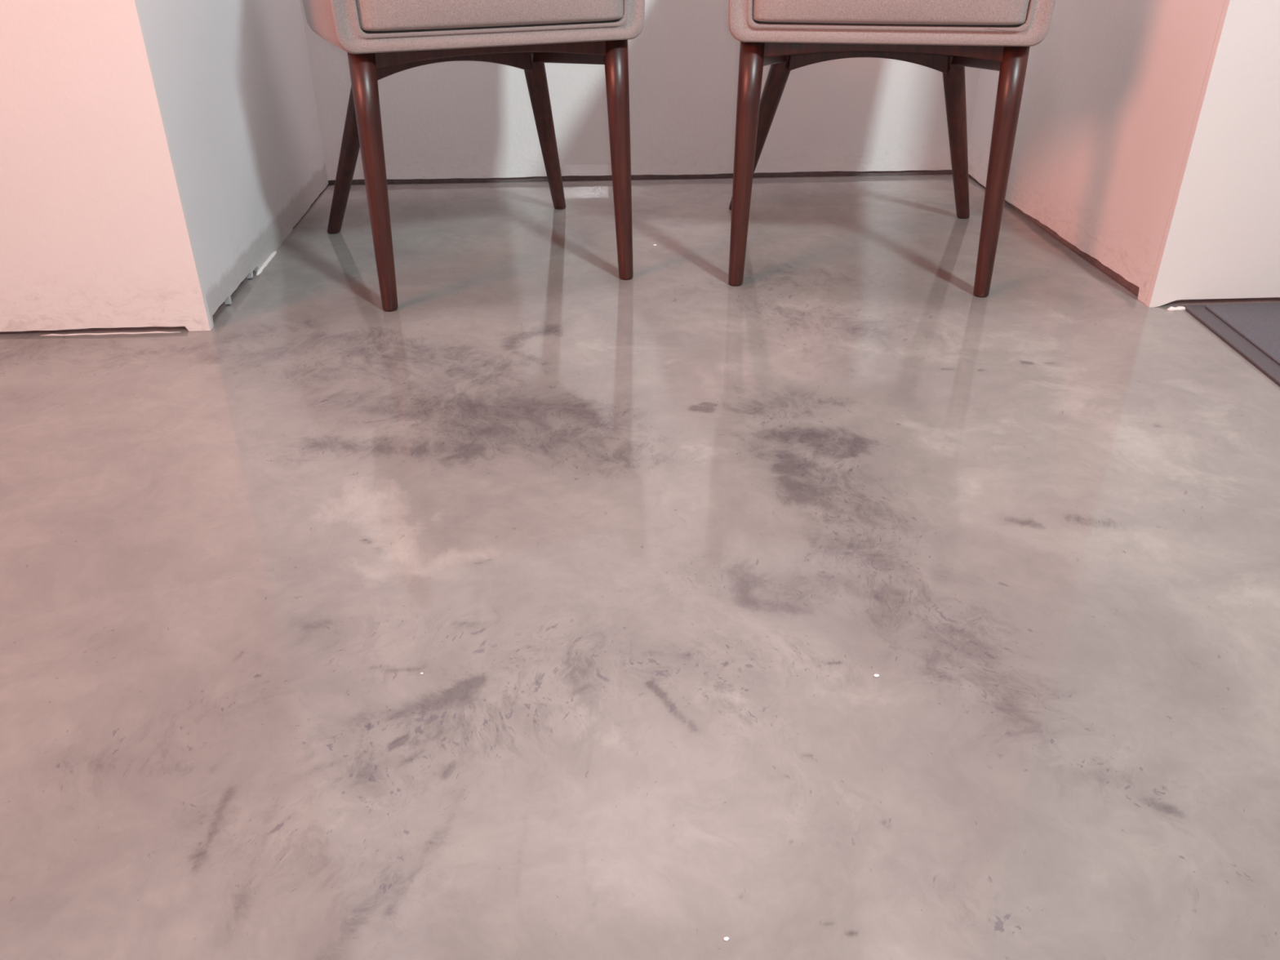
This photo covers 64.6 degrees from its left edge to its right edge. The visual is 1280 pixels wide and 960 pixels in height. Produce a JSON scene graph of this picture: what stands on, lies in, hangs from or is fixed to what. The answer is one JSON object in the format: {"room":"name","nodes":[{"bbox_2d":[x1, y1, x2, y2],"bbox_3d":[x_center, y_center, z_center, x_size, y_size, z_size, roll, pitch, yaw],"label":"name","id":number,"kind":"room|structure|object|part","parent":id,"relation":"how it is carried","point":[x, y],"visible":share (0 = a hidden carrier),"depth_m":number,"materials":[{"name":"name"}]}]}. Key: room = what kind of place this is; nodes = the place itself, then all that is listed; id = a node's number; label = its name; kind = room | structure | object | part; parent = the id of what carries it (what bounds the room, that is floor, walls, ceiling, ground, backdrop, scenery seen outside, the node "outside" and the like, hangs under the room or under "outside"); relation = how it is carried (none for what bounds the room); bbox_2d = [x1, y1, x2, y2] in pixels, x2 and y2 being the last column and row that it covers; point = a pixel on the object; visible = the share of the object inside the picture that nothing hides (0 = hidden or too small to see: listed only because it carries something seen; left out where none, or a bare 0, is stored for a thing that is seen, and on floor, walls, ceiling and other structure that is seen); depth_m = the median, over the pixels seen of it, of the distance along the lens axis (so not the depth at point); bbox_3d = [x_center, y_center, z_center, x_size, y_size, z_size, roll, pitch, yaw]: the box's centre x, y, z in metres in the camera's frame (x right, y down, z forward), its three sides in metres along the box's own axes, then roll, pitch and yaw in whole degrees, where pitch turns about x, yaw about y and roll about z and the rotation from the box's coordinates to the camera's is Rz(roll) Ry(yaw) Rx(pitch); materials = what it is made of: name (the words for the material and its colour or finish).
{"room":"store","nodes":[
{"label":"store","id":0,"kind":"room"},
{"bbox_2d":[0,0,213,333],"bbox_3d":[-1.883,-1.585,0.894,2.285,3.152,0.013,-2,30,-3],"label":"wall","id":1,"kind":"structure","parent":0,"point":[95,235],"depth_m":1.60,"materials":[{"name":"white paint"}]},
{"bbox_2d":[42,331,181,335],"bbox_3d":[-0.903,-0.250,1.726,0.234,0.002,0.007,-2,30,-3],"label":"trim","id":2,"kind":"structure","parent":1,"relation":"attached to","point":[150,331],"depth_m":1.73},
{"bbox_2d":[137,0,328,327],"bbox_3d":[-0.779,-1.871,1.380,0.013,3.152,0.978,-2,30,-3],"label":"wall","id":3,"kind":"structure","parent":0,"point":[233,77],"depth_m":1.90,"materials":[{"name":"paint"}]},
{"bbox_2d":[256,250,277,275],"bbox_3d":[-0.758,-0.443,2.054,0.013,0.005,0.156,-2,30,-3],"label":"trim","id":4,"kind":"structure","parent":3,"relation":"attached to","point":[273,254],"depth_m":2.05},
{"bbox_2d":[0,173,1279,959],"bbox_3d":[-0.004,0.513,0.411,5.980,0.001,5.395,-2,30,-3],"label":"floor","id":5,"kind":"structure","parent":0,"point":[649,549],"depth_m":1.06,"materials":[{"name":"concrete"}]},
{"bbox_2d":[302,0,644,311],"bbox_3d":[-0.337,-0.867,1.880,0.559,0.910,0.615,-11,32,-19],"label":"armchair","id":6,"kind":"object","parent":5,"relation":"on","point":[380,39],"visible":1,"depth_m":1.69,"materials":[{"name":"brown wood"}]},
{"bbox_3d":[-0.592,-0.688,2.075,0.251,0.406,0.047,20,36,31],"label":"leg","id":7,"kind":"part","parent":6,"relation":"part of","materials":[{"name":"brown wood"}]},
{"bbox_3d":[-0.447,-0.502,1.728,0.045,0.434,0.052,-11,32,-19],"label":"leg","id":8,"kind":"part","parent":6,"relation":"part of","materials":[{"name":"brown wood"}]},
{"bbox_3d":[-0.369,-0.836,1.992,0.312,0.075,0.020,-11,32,-19],"label":"rail","id":9,"kind":"part","parent":6,"relation":"part of","materials":[{"name":"brown wood"}]},
{"bbox_2d":[355,0,623,31],"bbox_3d":[-0.301,-0.870,1.772,0.458,0.114,0.416,-11,32,-19],"label":"seat cushion","id":10,"kind":"object","parent":6,"relation":"on","point":[370,15],"depth_m":1.62,"materials":[{"name":"beige fabric"}]},
{"bbox_3d":[-0.247,-0.721,1.702,0.403,0.032,0.020,-11,32,-19],"label":"rail","id":11,"kind":"part","parent":6,"relation":"part of","materials":[{"name":"brown wood"}]},
{"bbox_3d":[-0.204,-0.766,2.207,0.047,0.406,0.251,5,31,9],"label":"leg","id":12,"kind":"part","parent":6,"relation":"part of","materials":[{"name":"brown wood"}]},
{"bbox_3d":[-0.133,-0.814,1.914,0.018,0.081,0.321,-16,34,-25],"label":"rail","id":13,"kind":"part","parent":6,"relation":"part of","materials":[{"name":"brown wood"}]},
{"bbox_3d":[-0.040,-0.585,1.867,0.045,0.434,0.052,-11,32,-19],"label":"leg","id":14,"kind":"part","parent":6,"relation":"part of","materials":[{"name":"brown wood"}]},
{"bbox_2d":[728,0,1055,297],"bbox_3d":[0.444,-0.883,1.905,0.559,0.910,0.615,4,30,7],"label":"armchair","id":15,"kind":"object","parent":5,"relation":"on","point":[946,37],"visible":1,"depth_m":1.70,"materials":[{"name":"brown wood"}]},
{"bbox_3d":[0.192,-0.568,1.836,0.045,0.434,0.052,4,30,7],"label":"leg","id":16,"kind":"part","parent":15,"relation":"part of","materials":[{"name":"brown wood"}]},
{"bbox_3d":[0.263,-0.763,2.200,0.047,0.406,0.251,-13,32,-20],"label":"leg","id":17,"kind":"part","parent":15,"relation":"part of","materials":[{"name":"brown wood"}]},
{"bbox_3d":[0.245,-0.806,1.898,0.018,0.081,0.321,8,31,13],"label":"rail","id":18,"kind":"part","parent":15,"relation":"part of","materials":[{"name":"brown wood"}]},
{"bbox_3d":[0.457,-0.855,2.020,0.312,0.075,0.020,4,30,7],"label":"rail","id":19,"kind":"part","parent":15,"relation":"part of","materials":[{"name":"brown wood"}]},
{"bbox_3d":[0.409,-0.730,1.714,0.403,0.032,0.020,4,30,7],"label":"rail","id":20,"kind":"part","parent":15,"relation":"part of","materials":[{"name":"brown wood"}]},
{"bbox_2d":[751,0,1030,25],"bbox_3d":[0.430,-0.883,1.791,0.458,0.114,0.416,4,30,7],"label":"seat cushion","id":21,"kind":"object","parent":15,"relation":"on","point":[764,12],"depth_m":1.63,"materials":[{"name":"beige fabric"}]},
{"bbox_3d":[0.675,-0.734,2.148,0.047,0.406,0.251,23,37,34],"label":"leg","id":22,"kind":"part","parent":15,"relation":"part of","materials":[{"name":"brown wood"}]},
{"bbox_3d":[0.623,-0.779,1.850,0.018,0.081,0.321,0,30,1],"label":"rail","id":23,"kind":"part","parent":15,"relation":"part of","materials":[{"name":"brown wood"}]},
{"bbox_3d":[0.625,-0.537,1.781,0.045,0.434,0.052,4,30,7],"label":"leg","id":24,"kind":"part","parent":15,"relation":"part of","materials":[{"name":"brown wood"}]},
{"bbox_2d":[1183,302,1279,386],"bbox_3d":[1.490,0.056,1.177,1.200,0.010,1.536,-2,30,-3],"label":"floor mat","id":25,"kind":"object","parent":5,"relation":"on","point":[1251,330],"visible":1,"depth_m":1.71,"materials":[{"name":"grey fabric"}]},
{"bbox_2d":[299,0,980,185],"bbox_3d":[0.025,-2.147,1.849,1.697,3.152,0.013,-2,30,-3],"label":"wall","id":26,"kind":"structure","parent":0,"point":[464,121],"depth_m":2.55,"materials":[{"name":"paint"}]},
{"bbox_2d":[967,0,1225,304],"bbox_3d":[0.889,-1.926,1.464,0.013,3.152,0.978,-2,30,-3],"label":"wall","id":27,"kind":"structure","parent":0,"point":[1112,91],"depth_m":1.94,"materials":[{"name":"paint"}]},
{"bbox_2d":[1145,0,1279,306],"bbox_3d":[1.864,-1.708,1.084,1.907,3.152,0.013,-2,30,-3],"label":"wall","id":28,"kind":"structure","parent":0,"point":[1220,243],"depth_m":1.72,"materials":[{"name":"white paint"}]},
{"bbox_2d":[1166,306,1185,311],"bbox_3d":[0.963,-0.308,1.810,0.039,0.006,0.016,-2,30,-3],"label":"trim","id":29,"kind":"structure","parent":28,"relation":"attached to","point":[1178,308],"depth_m":1.81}
]}

